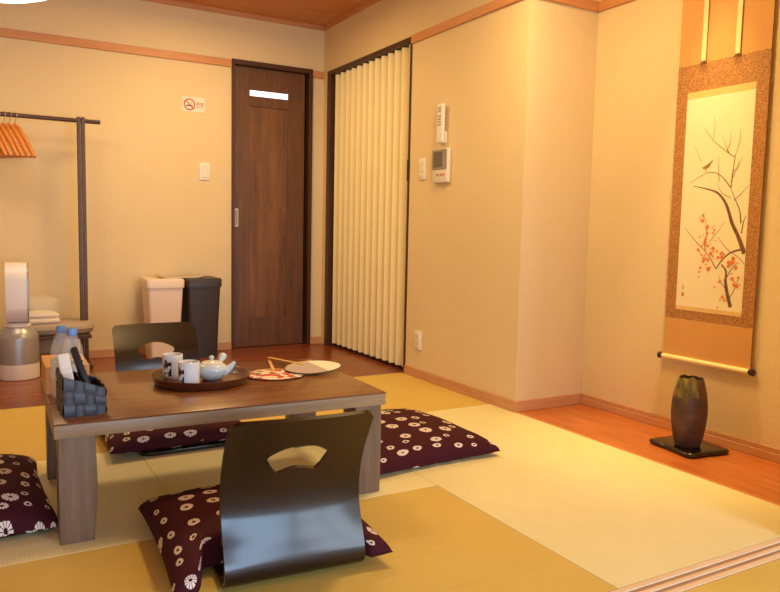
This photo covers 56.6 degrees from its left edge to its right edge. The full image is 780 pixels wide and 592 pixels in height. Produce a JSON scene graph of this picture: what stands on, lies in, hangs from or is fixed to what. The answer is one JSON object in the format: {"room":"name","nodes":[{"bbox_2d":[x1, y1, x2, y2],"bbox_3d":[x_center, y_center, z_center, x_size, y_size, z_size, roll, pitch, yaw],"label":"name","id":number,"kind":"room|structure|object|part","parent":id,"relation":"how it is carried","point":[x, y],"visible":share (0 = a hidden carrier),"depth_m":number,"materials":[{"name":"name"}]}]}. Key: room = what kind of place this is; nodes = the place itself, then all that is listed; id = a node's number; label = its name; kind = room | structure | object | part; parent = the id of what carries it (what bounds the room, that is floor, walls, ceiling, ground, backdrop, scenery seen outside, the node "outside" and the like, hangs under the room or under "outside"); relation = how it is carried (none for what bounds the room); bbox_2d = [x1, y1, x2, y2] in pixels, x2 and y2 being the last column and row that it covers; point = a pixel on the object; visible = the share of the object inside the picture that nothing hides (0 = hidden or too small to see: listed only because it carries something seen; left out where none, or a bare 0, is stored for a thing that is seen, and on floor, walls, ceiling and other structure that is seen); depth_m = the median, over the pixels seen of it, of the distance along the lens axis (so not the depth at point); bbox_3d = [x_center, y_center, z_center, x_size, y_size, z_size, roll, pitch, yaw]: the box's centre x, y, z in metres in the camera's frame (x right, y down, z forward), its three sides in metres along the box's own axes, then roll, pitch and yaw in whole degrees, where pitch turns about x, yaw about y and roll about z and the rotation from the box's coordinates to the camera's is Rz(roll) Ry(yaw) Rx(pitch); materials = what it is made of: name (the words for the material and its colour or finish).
{"room":"japanese inn room","nodes":[
{"label":"japanese inn room","id":0,"kind":"room"},
{"bbox_2d":[0,0,323,352],"bbox_3d":[-1.960,-0.790,4.824,5.150,2.410,0.120,-2,6,-30],"label":"wall","id":1,"kind":"structure","parent":0,"point":[149,212],"depth_m":4.86,"materials":[{"name":"beige paint"}]},
{"bbox_2d":[0,28,324,78],"bbox_3d":[-2.270,-1.614,4.483,4.080,0.052,0.014,-2,6,-30],"label":"trim","id":2,"kind":"structure","parent":1,"relation":"attached to","point":[4,32],"depth_m":4.75,"materials":[{"name":"brown wood"}]},
{"bbox_2d":[39,336,320,361],"bbox_3d":[-2.313,0.399,4.669,4.080,0.054,0.012,-2,6,-30],"label":"baseboard","id":3,"kind":"structure","parent":1,"relation":"attached to","point":[102,353],"depth_m":4.90,"materials":[{"name":"brown wood"}]},
{"bbox_2d":[182,96,204,112],"bbox_3d":[-1.364,-1.329,5.037,0.156,0.100,0.005,-2,6,-30],"label":"no smoking sign","id":4,"kind":"object","parent":1,"relation":"attached to","point":[190,104],"visible":1,"depth_m":5.04,"materials":[{"name":"plastic"}]},
{"bbox_2d":[199,163,209,179],"bbox_3d":[-1.308,-0.878,5.111,0.072,0.118,0.013,-2,6,-30],"label":"light switch","id":5,"kind":"object","parent":1,"relation":"attached to","point":[204,168],"visible":1,"depth_m":5.11,"materials":[{"name":"white plastic"}]},
{"bbox_2d":[142,0,324,30],"bbox_3d":[-2.261,-1.957,4.449,4.080,0.030,0.020,-2,6,-30],"label":"trim","id":6,"kind":"structure","parent":1,"relation":"attached to","point":[167,2],"depth_m":5.11,"materials":[{"name":"brown wood"}]},
{"bbox_2d":[231,58,312,348],"bbox_3d":[-0.901,-0.659,5.433,0.621,2.083,0.140,-2,6,-30],"label":"door","id":7,"kind":"structure","parent":1,"relation":"in","point":[272,104],"depth_m":5.41,"materials":[{"name":"brown wood"}]},
{"bbox_3d":[-0.914,-0.615,5.417,0.295,1.547,0.021,-2,6,-30],"label":"panel","id":8,"kind":"part","parent":7,"relation":"part of","materials":[{"name":"brown wood"}]},
{"bbox_2d":[0,343,402,409],"bbox_3d":[-1.673,0.496,4.390,5.150,0.060,1.385,-2,6,-30],"label":"floor","id":9,"kind":"structure","parent":0,"point":[26,393],"depth_m":4.86,"materials":[{"name":"brown wood"}]},
{"bbox_2d":[0,262,39,380],"bbox_3d":[-2.144,0.139,4.173,0.220,0.671,0.220,-1,6,-26],"label":"air purifier","id":10,"kind":"object","parent":9,"relation":"on","point":[19,341],"visible":1,"depth_m":4.09,"materials":[{"name":"grey plastic"}]},
{"bbox_2d":[0,112,99,368],"bbox_3d":[-2.461,-0.321,4.273,1.430,1.555,0.380,-2,6,-30],"label":"clothes rack","id":11,"kind":"object","parent":9,"relation":"on","point":[80,123],"visible":0.56,"depth_m":4.53,"materials":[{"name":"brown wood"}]},
{"bbox_2d":[0,139,7,155],"bbox_3d":[-2.372,-0.956,4.258,0.326,0.272,0.028,3,6,22],"label":"hanger","id":12,"kind":"object","parent":11,"relation":"hanging from","point":[4,153],"visible":1,"depth_m":4.21,"materials":[{"name":"wood"}]},
{"bbox_2d":[0,130,12,156],"bbox_3d":[-2.346,-0.957,4.273,0.326,0.272,0.028,4,6,24],"label":"hanger","id":13,"kind":"object","parent":11,"relation":"hanging from","point":[2,137],"visible":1,"depth_m":4.22,"materials":[{"name":"wood"}]},
{"bbox_2d":[0,124,19,156],"bbox_3d":[-2.320,-0.957,4.288,0.326,0.272,0.028,3,6,22],"label":"hanger","id":14,"kind":"object","parent":11,"relation":"hanging from","point":[4,131],"visible":1,"depth_m":4.25,"materials":[{"name":"wood"}]},
{"bbox_2d":[0,111,23,156],"bbox_3d":[-2.294,-0.958,4.303,0.326,0.272,0.028,3,6,24],"label":"hanger","id":15,"kind":"object","parent":11,"relation":"hanging from","point":[13,137],"visible":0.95,"depth_m":4.26,"materials":[{"name":"wood"}]},
{"bbox_2d":[0,112,30,157],"bbox_3d":[-2.268,-0.959,4.317,0.326,0.272,0.028,3,6,23],"label":"hanger","id":16,"kind":"object","parent":11,"relation":"hanging from","point":[16,133],"visible":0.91,"depth_m":4.28,"materials":[{"name":"wood"}]},
{"bbox_2d":[0,112,35,157],"bbox_3d":[-2.242,-0.960,4.332,0.326,0.272,0.028,3,6,22],"label":"hanger","id":17,"kind":"object","parent":11,"relation":"hanging from","point":[22,134],"visible":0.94,"depth_m":4.29,"materials":[{"name":"wood"}]},
{"bbox_2d":[31,318,93,335],"bbox_3d":[-2.116,0.194,4.535,0.480,0.072,0.310,-2,6,-30],"label":"seat pad","id":18,"kind":"object","parent":11,"relation":"on","point":[84,326],"visible":0.48,"depth_m":4.46,"materials":[{"name":"beige fabric"}]},
{"bbox_2d":[28,310,59,323],"bbox_3d":[-2.162,0.076,4.475,0.214,0.170,0.240,-2,6,-35],"label":"towels","id":19,"kind":"object","parent":18,"relation":"on","point":[39,316],"visible":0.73,"depth_m":4.41,"materials":[{"name":"white fabric"}]},
{"bbox_2d":[39,333,91,340],"bbox_3d":[-2.480,0.252,4.336,1.254,0.022,0.345,-2,6,-30],"label":"shelf","id":20,"kind":"object","parent":11,"relation":"attached to","point":[79,336],"depth_m":4.43,"materials":[{"name":"brown wood"}]},
{"bbox_2d":[140,277,183,358],"bbox_3d":[-1.541,0.148,4.901,0.246,0.545,0.263,-2,6,-30],"label":"waste bin","id":21,"kind":"object","parent":9,"relation":"on","point":[161,297],"visible":0.78,"depth_m":4.80,"materials":[{"name":"beige plastic"}]},
{"bbox_3d":[-1.536,-0.093,4.879,0.246,0.060,0.263,-2,6,-30],"label":"lid","id":22,"kind":"part","parent":21,"relation":"part of","materials":[{"name":"beige plastic"}]},
{"bbox_2d":[156,274,203,277],"bbox_3d":[-1.432,-0.135,4.939,0.300,0.016,0.140,-2,6,-28],"label":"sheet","id":23,"kind":"object","parent":21,"relation":"on","point":[198,275],"visible":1,"depth_m":4.94,"materials":[{"name":"white paper"}]},
{"bbox_2d":[181,276,221,357],"bbox_3d":[-1.319,0.141,5.027,0.240,0.545,0.263,-2,6,-30],"label":"waste bin","id":24,"kind":"object","parent":9,"relation":"on","point":[201,295],"visible":0.73,"depth_m":4.93,"materials":[{"name":"black plastic"}]},
{"bbox_3d":[-1.313,-0.100,5.005,0.240,0.060,0.263,-2,6,-30],"label":"lid","id":25,"kind":"part","parent":24,"relation":"part of","materials":[{"name":"brown plastic"}]},
{"bbox_2d":[174,0,368,25],"bbox_3d":[-0.473,-1.730,1.777,4.770,0.080,6.690,-2,6,-30],"label":"ceiling","id":26,"kind":"structure","parent":0,"point":[316,12],"depth_m":5.00,"materials":[{"name":"brown wood"}]},
{"bbox_2d":[0,0,44,3],"bbox_3d":[-1.886,-1.657,3.422,0.560,0.425,0.560,-2,6,-30],"label":"pendant lamp","id":27,"kind":"object","parent":26,"relation":"hanging from","point":[1,1],"visible":1,"depth_m":3.60,"materials":[{"name":"beige"}]},
{"bbox_2d":[321,0,598,400],"bbox_3d":[0.314,-0.731,4.695,0.570,2.410,2.365,-2,6,-30],"label":"wall","id":28,"kind":"structure","parent":0,"point":[498,250],"depth_m":3.76,"materials":[{"name":"beige paint"}]},
{"bbox_2d":[323,0,380,30],"bbox_3d":[0.087,-1.906,4.431,0.020,0.030,2.344,-2,6,-30],"label":"trim","id":29,"kind":"structure","parent":28,"relation":"attached to","point":[369,3],"depth_m":5.05,"materials":[{"name":"brown wood"}]},
{"bbox_2d":[324,37,412,372],"bbox_3d":[-0.137,-0.598,5.025,0.134,2.066,1.211,-2,6,-30],"label":"door","id":30,"kind":"structure","parent":28,"relation":"in","point":[369,96],"depth_m":4.97,"materials":[{"name":"beige plastic"}]},
{"bbox_2d":[414,330,421,350],"bbox_3d":[0.168,0.269,4.416,0.013,0.118,0.072,-2,6,-30],"label":"wall outlet","id":31,"kind":"object","parent":28,"relation":"attached to","point":[418,334],"visible":1,"depth_m":4.40,"materials":[{"name":"white plastic"}]},
{"bbox_2d":[418,158,425,179],"bbox_3d":[0.191,-0.757,4.320,0.013,0.126,0.072,-2,6,-30],"label":"light switch","id":32,"kind":"object","parent":28,"relation":"attached to","point":[422,162],"visible":1,"depth_m":4.30,"materials":[{"name":"white plastic"}]},
{"bbox_2d":[432,148,450,182],"bbox_3d":[0.290,-0.743,4.130,0.030,0.190,0.156,-2,6,-30],"label":"intercom panel","id":33,"kind":"object","parent":28,"relation":"attached to","point":[441,158],"visible":1,"depth_m":4.10,"materials":[{"name":"white plastic"}]},
{"bbox_3d":[0.280,-0.776,4.120,0.004,0.113,0.148,-2,6,-30],"label":"screen frame","id":34,"kind":"part","parent":33,"relation":"part of","materials":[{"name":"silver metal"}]},
{"bbox_2d":[436,103,446,143],"bbox_3d":[0.292,-0.976,4.107,0.035,0.220,0.068,-2,6,-30],"label":"remote","id":35,"kind":"object","parent":28,"relation":"attached to","point":[441,134],"visible":1,"depth_m":4.09,"materials":[{"name":"white plastic"}]},
{"bbox_2d":[404,365,513,411],"bbox_3d":[0.357,0.507,4.099,0.012,0.054,1.071,-2,6,-30],"label":"baseboard","id":36,"kind":"structure","parent":28,"relation":"attached to","point":[481,395],"depth_m":4.02,"materials":[{"name":"brown wood"}]},
{"bbox_2d":[411,0,519,43],"bbox_3d":[0.398,-1.500,3.914,0.014,0.048,1.071,-2,6,-30],"label":"trim","id":37,"kind":"structure","parent":28,"relation":"attached to","point":[494,5],"depth_m":3.92,"materials":[{"name":"brown wood"}]},
{"bbox_2d":[513,393,580,412],"bbox_3d":[0.815,0.550,3.740,0.450,0.054,0.012,-2,6,-30],"label":"baseboard","id":38,"kind":"structure","parent":28,"relation":"attached to","point":[571,399],"depth_m":3.73,"materials":[{"name":"brown wood"}]},
{"bbox_2d":[548,0,598,11],"bbox_3d":[0.862,-1.457,3.557,0.436,0.048,0.014,-2,6,-30],"label":"trim","id":39,"kind":"structure","parent":28,"relation":"attached to","point":[592,5],"depth_m":3.61,"materials":[{"name":"brown wood"}]},
{"bbox_2d":[519,403,779,503],"bbox_3d":[1.277,0.678,3.083,0.568,0.060,1.628,-2,6,-30],"label":"floor","id":40,"kind":"structure","parent":0,"point":[757,476],"depth_m":3.02,"materials":[{"name":"brown wood"}]},
{"bbox_2d":[649,435,728,457],"bbox_3d":[1.267,0.637,3.079,0.226,0.022,0.255,-1,6,-22],"label":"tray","id":41,"kind":"object","parent":40,"relation":"on","point":[706,449],"visible":0.81,"depth_m":3.01,"materials":[{"name":"black paint"}]},
{"bbox_2d":[671,374,707,447],"bbox_3d":[1.254,0.479,3.036,0.145,0.298,0.141,-2,6,-30],"label":"clay vase","id":42,"kind":"object","parent":41,"relation":"on","point":[689,405],"visible":1,"depth_m":2.98,"materials":[{"name":"brown ceramic"}]},
{"bbox_2d":[581,0,779,448],"bbox_3d":[1.524,-0.553,3.034,0.120,2.410,1.735,-2,6,-30],"label":"wall","id":43,"kind":"structure","parent":0,"point":[639,41],"depth_m":3.45,"materials":[{"name":"beige paint"}]},
{"bbox_2d":[597,0,633,11],"bbox_3d":[1.431,-1.396,3.016,0.014,0.048,1.523,-2,6,-30],"label":"trim","id":44,"kind":"structure","parent":43,"relation":"attached to","point":[604,4],"depth_m":3.60,"materials":[{"name":"brown wood"}]},
{"bbox_2d":[580,393,779,462],"bbox_3d":[1.390,0.612,3.201,0.012,0.054,1.523,-2,6,-30],"label":"baseboard","id":45,"kind":"structure","parent":43,"relation":"attached to","point":[725,440],"depth_m":3.35,"materials":[{"name":"brown wood"}]},
{"bbox_2d":[657,0,774,376],"bbox_3d":[1.396,-0.658,3.092,0.036,1.945,0.482,-2,6,-30],"label":"scroll","id":46,"kind":"object","parent":43,"relation":"hanging from","point":[726,45],"visible":1,"depth_m":3.09,"materials":[{"name":"beige paper"}]},
{"bbox_2d":[676,89,755,312],"bbox_3d":[1.392,-0.399,3.116,0.001,0.913,0.327,-2,6,-30],"label":"painting","id":47,"kind":"object","parent":46,"relation":"attached to","point":[718,156],"depth_m":3.11},
{"bbox_3d":[1.488,0.315,2.980,0.031,0.031,0.023,-2,6,-30],"label":"roller knob","id":48,"kind":"part","parent":46,"relation":"part of","materials":[{"name":"black wood"}]},
{"bbox_3d":[-0.183,0.861,1.410,4.770,0.060,5.305,-2,6,-30],"label":"floor","id":49,"kind":"structure","parent":0,"visible":0},
{"bbox_2d":[0,452,167,566],"bbox_3d":[-1.201,0.692,2.308,0.918,0.050,0.893,-2,6,-30],"label":"mat","id":50,"kind":"object","parent":49,"relation":"on","point":[126,481],"visible":0.28,"depth_m":2.27,"materials":[{"name":"beige wicker"}]},
{"bbox_2d":[0,454,57,537],"bbox_3d":[-1.386,0.602,2.214,0.620,0.135,0.650,-2,6,-32],"label":"floor cushion","id":51,"kind":"object","parent":50,"relation":"on","point":[25,507],"visible":1,"depth_m":2.12,"materials":[{"name":"purple fabric"}]},
{"bbox_2d":[0,406,284,460],"bbox_3d":[-1.274,0.600,3.301,1.778,0.050,0.908,-2,6,-30],"label":"mat","id":52,"kind":"object","parent":49,"relation":"on","point":[22,430],"depth_m":3.10,"materials":[{"name":"yellow wicker"}]},
{"bbox_2d":[112,322,225,455],"bbox_3d":[-0.955,0.372,3.132,0.374,0.444,0.603,-2,6,-31],"label":"chair","id":53,"kind":"object","parent":52,"relation":"on","point":[128,339],"visible":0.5,"depth_m":3.29,"materials":[{"name":"brown wood"}]},
{"bbox_3d":[-1.075,0.350,3.333,0.374,0.440,0.133,-2,6,-31],"label":"backrest","id":54,"kind":"part","parent":53,"relation":"part of","materials":[{"name":"brown wood"}]},
{"bbox_2d":[102,420,240,453],"bbox_3d":[-0.944,0.537,3.102,0.580,0.090,0.540,-2,6,-31],"label":"floor cushion","id":55,"kind":"object","parent":53,"relation":"on","point":[117,443],"visible":0.3,"depth_m":2.86,"materials":[{"name":"purple fabric"}]},
{"bbox_3d":[-0.928,0.592,3.099,0.372,0.014,0.478,-2,6,-31],"label":"seat","id":56,"kind":"part","parent":53,"relation":"part of","materials":[{"name":"black paint"}]},
{"bbox_2d":[142,446,435,499],"bbox_3d":[-0.428,0.668,2.749,0.858,0.050,0.893,-2,6,-30],"label":"mat","id":57,"kind":"object","parent":49,"relation":"on","point":[181,471],"visible":0.12,"depth_m":2.69,"materials":[{"name":"beige wicker"}]},
{"bbox_2d":[41,358,385,545],"bbox_3d":[-0.635,0.481,2.544,1.030,0.350,0.700,-2,6,-28],"label":"table","id":58,"kind":"object","parent":57,"relation":"on","point":[134,402],"visible":0.74,"depth_m":2.27,"materials":[{"name":"brown wood"}]},
{"bbox_3d":[-1.170,0.489,2.584,0.101,0.306,0.101,-2,6,-28],"label":"leg","id":59,"kind":"part","parent":58,"relation":"part of","materials":[{"name":"grey wood"}]},
{"bbox_2d":[50,325,72,378],"bbox_3d":[-1.036,0.206,2.288,0.066,0.228,0.066,3,6,20],"label":"water bottle","id":60,"kind":"object","parent":58,"relation":"on","point":[59,328],"visible":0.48,"depth_m":2.26,"materials":[{"name":"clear plastic"}]},
{"bbox_2d":[41,353,89,394],"bbox_3d":[-1.100,0.260,2.451,0.130,0.088,0.235,-2,6,-29],"label":"tissue box","id":61,"kind":"object","parent":58,"relation":"on","point":[49,383],"visible":0.42,"depth_m":2.36,"materials":[{"name":"orange cardboard"}]},
{"bbox_3d":[-1.099,0.219,2.448,0.130,0.006,0.235,-2,6,-29],"label":"box lid","id":62,"kind":"part","parent":61,"relation":"part of","materials":[{"name":"orange cardboard"}]},
{"bbox_2d":[67,328,83,371],"bbox_3d":[-0.981,0.212,2.239,0.066,0.228,0.066,-2,6,-30],"label":"water bottle","id":63,"kind":"object","parent":58,"relation":"on","point":[70,331],"visible":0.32,"depth_m":2.22,"materials":[{"name":"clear plastic"}]},
{"bbox_3d":[-0.898,0.541,2.080,0.101,0.306,0.101,-2,6,-28],"label":"leg","id":64,"kind":"part","parent":58,"relation":"part of","materials":[{"name":"grey wood"}]},
{"bbox_2d":[55,367,106,417],"bbox_3d":[-0.912,0.277,2.139,0.121,0.117,0.171,-2,6,-31],"label":"woven basket","id":65,"kind":"object","parent":58,"relation":"on","point":[74,398],"visible":0.96,"depth_m":2.07,"materials":[{"name":"wicker"}]},
{"bbox_2d":[57,353,73,379],"bbox_3d":[-0.940,0.249,2.114,0.084,0.160,0.035,6,7,42],"label":"remote control","id":66,"kind":"object","parent":65,"relation":"in","point":[64,363],"visible":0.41,"depth_m":2.11,"materials":[{"name":"white plastic"}]},
{"bbox_2d":[70,346,90,383],"bbox_3d":[-0.911,0.236,2.151,0.104,0.174,0.036,3,6,19],"label":"remote control","id":67,"kind":"object","parent":65,"relation":"in","point":[78,362],"visible":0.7,"depth_m":2.13,"materials":[{"name":"black plastic"}]},
{"bbox_2d":[151,365,250,390],"bbox_3d":[-0.666,0.288,2.564,0.340,0.030,0.340,-2,6,-30],"label":"round tray","id":68,"kind":"object","parent":58,"relation":"on","point":[238,376],"visible":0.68,"depth_m":2.46,"materials":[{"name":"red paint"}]},
{"bbox_2d":[162,352,182,379],"bbox_3d":[-0.772,0.249,2.575,0.070,0.087,0.070,6,7,40],"label":"tea cup","id":69,"kind":"object","parent":68,"relation":"on","point":[170,360],"visible":0.77,"depth_m":2.54,"materials":[{"name":"white ceramic"}]},
{"bbox_2d":[178,360,199,382],"bbox_3d":[-0.678,0.263,2.442,0.070,0.087,0.070,-2,6,-30],"label":"tea cup","id":70,"kind":"object","parent":68,"relation":"on","point":[188,370],"visible":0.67,"depth_m":2.41,"materials":[{"name":"white ceramic"}]},
{"bbox_2d":[200,353,235,380],"bbox_3d":[-0.625,0.253,2.581,0.132,0.085,0.109,-3,7,-40],"label":"teapot","id":71,"kind":"object","parent":68,"relation":"on","point":[210,370],"visible":0.94,"depth_m":2.54,"materials":[{"name":"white ceramic"}]},
{"bbox_3d":[-0.633,0.233,2.572,0.075,0.011,0.075,0,5,-12],"label":"lid","id":72,"kind":"part","parent":71,"relation":"part of","materials":[{"name":"white ceramic"}]},
{"bbox_3d":[-0.615,0.229,2.633,0.029,0.045,0.049,3,6,23],"label":"handle","id":73,"kind":"part","parent":71,"relation":"part of","materials":[{"name":"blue ceramic"}]},
{"bbox_3d":[-0.576,0.259,2.586,0.054,0.057,0.038,0,5,-12],"label":"spout","id":74,"kind":"part","parent":71,"relation":"part of","materials":[{"name":"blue ceramic"}]},
{"bbox_3d":[-0.372,0.466,3.011,0.101,0.306,0.101,-2,6,-28],"label":"leg","id":75,"kind":"part","parent":58,"relation":"part of","materials":[{"name":"wood"}]},
{"bbox_3d":[-0.101,0.518,2.507,0.101,0.306,0.101,-2,6,-28],"label":"leg","id":76,"kind":"part","parent":58,"relation":"part of","materials":[{"name":"grey wood"}]},
{"bbox_2d":[0,485,616,591],"bbox_3d":[-0.399,0.758,1.772,1.778,0.050,0.836,-2,6,-30],"label":"mat","id":77,"kind":"object","parent":49,"relation":"on","point":[438,541],"visible":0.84,"depth_m":1.94,"materials":[{"name":"yellow wicker"}]},
{"bbox_2d":[211,410,373,588],"bbox_3d":[-0.332,0.486,2.036,0.374,0.444,0.603,-1,6,-26],"label":"chair","id":78,"kind":"object","parent":77,"relation":"on","point":[295,519],"visible":0.98,"depth_m":1.83,"materials":[{"name":"brown wood"}]},
{"bbox_3d":[-0.363,0.694,2.111,0.372,0.014,0.478,-1,6,-26],"label":"seat","id":79,"kind":"part","parent":78,"relation":"part of","materials":[{"name":"black paint"}]},
{"bbox_2d":[138,484,392,591],"bbox_3d":[-0.380,0.636,2.076,0.576,0.104,0.590,-1,6,-27],"label":"floor cushion","id":80,"kind":"object","parent":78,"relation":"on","point":[184,526],"visible":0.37,"depth_m":1.93,"materials":[{"name":"purple fabric"}]},
{"bbox_2d":[316,373,488,415],"bbox_3d":[-0.097,0.563,3.971,0.928,0.050,0.908,-2,6,-30],"label":"mat","id":81,"kind":"object","parent":49,"relation":"on","point":[403,391],"visible":0.32,"depth_m":3.96,"materials":[{"name":"yellow wicker"}]},
{"bbox_2d":[409,404,779,588],"bbox_3d":[0.557,0.681,2.829,0.928,0.050,1.731,-2,6,-30],"label":"mat","id":82,"kind":"object","parent":49,"relation":"on","point":[624,518],"visible":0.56,"depth_m":2.46,"materials":[{"name":"beige wicker"}]},
{"bbox_2d":[380,409,500,473],"bbox_3d":[0.025,0.570,3.030,0.590,0.110,0.650,-2,6,-33],"label":"floor cushion","id":83,"kind":"object","parent":82,"relation":"on","point":[410,438],"visible":0.59,"depth_m":2.85,"materials":[{"name":"purple fabric"}]},
{"bbox_2d":[516,412,779,505],"bbox_3d":[1.010,0.666,2.981,0.012,0.032,1.510,-2,6,-30],"label":"trim","id":84,"kind":"structure","parent":49,"relation":"on","point":[516,412],"depth_m":2.87,"materials":[{"name":"brown wood"}]},
{"bbox_2d":[611,538,779,591],"bbox_3d":[-0.462,0.808,1.206,3.846,0.051,0.084,-2,6,-30],"label":"trim","id":85,"kind":"structure","parent":49,"relation":"on","point":[699,574],"depth_m":1.96,"materials":[{"name":"brown wood"}]},
{"bbox_2d":[684,559,779,591],"bbox_3d":[1.393,0.884,0.806,2.088,0.050,2.454,-2,6,-30],"label":"mat","id":86,"kind":"object","parent":49,"relation":"on","point":[765,577],"visible":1,"depth_m":1.90,"materials":[{"name":"yellow wicker"}]}
]}

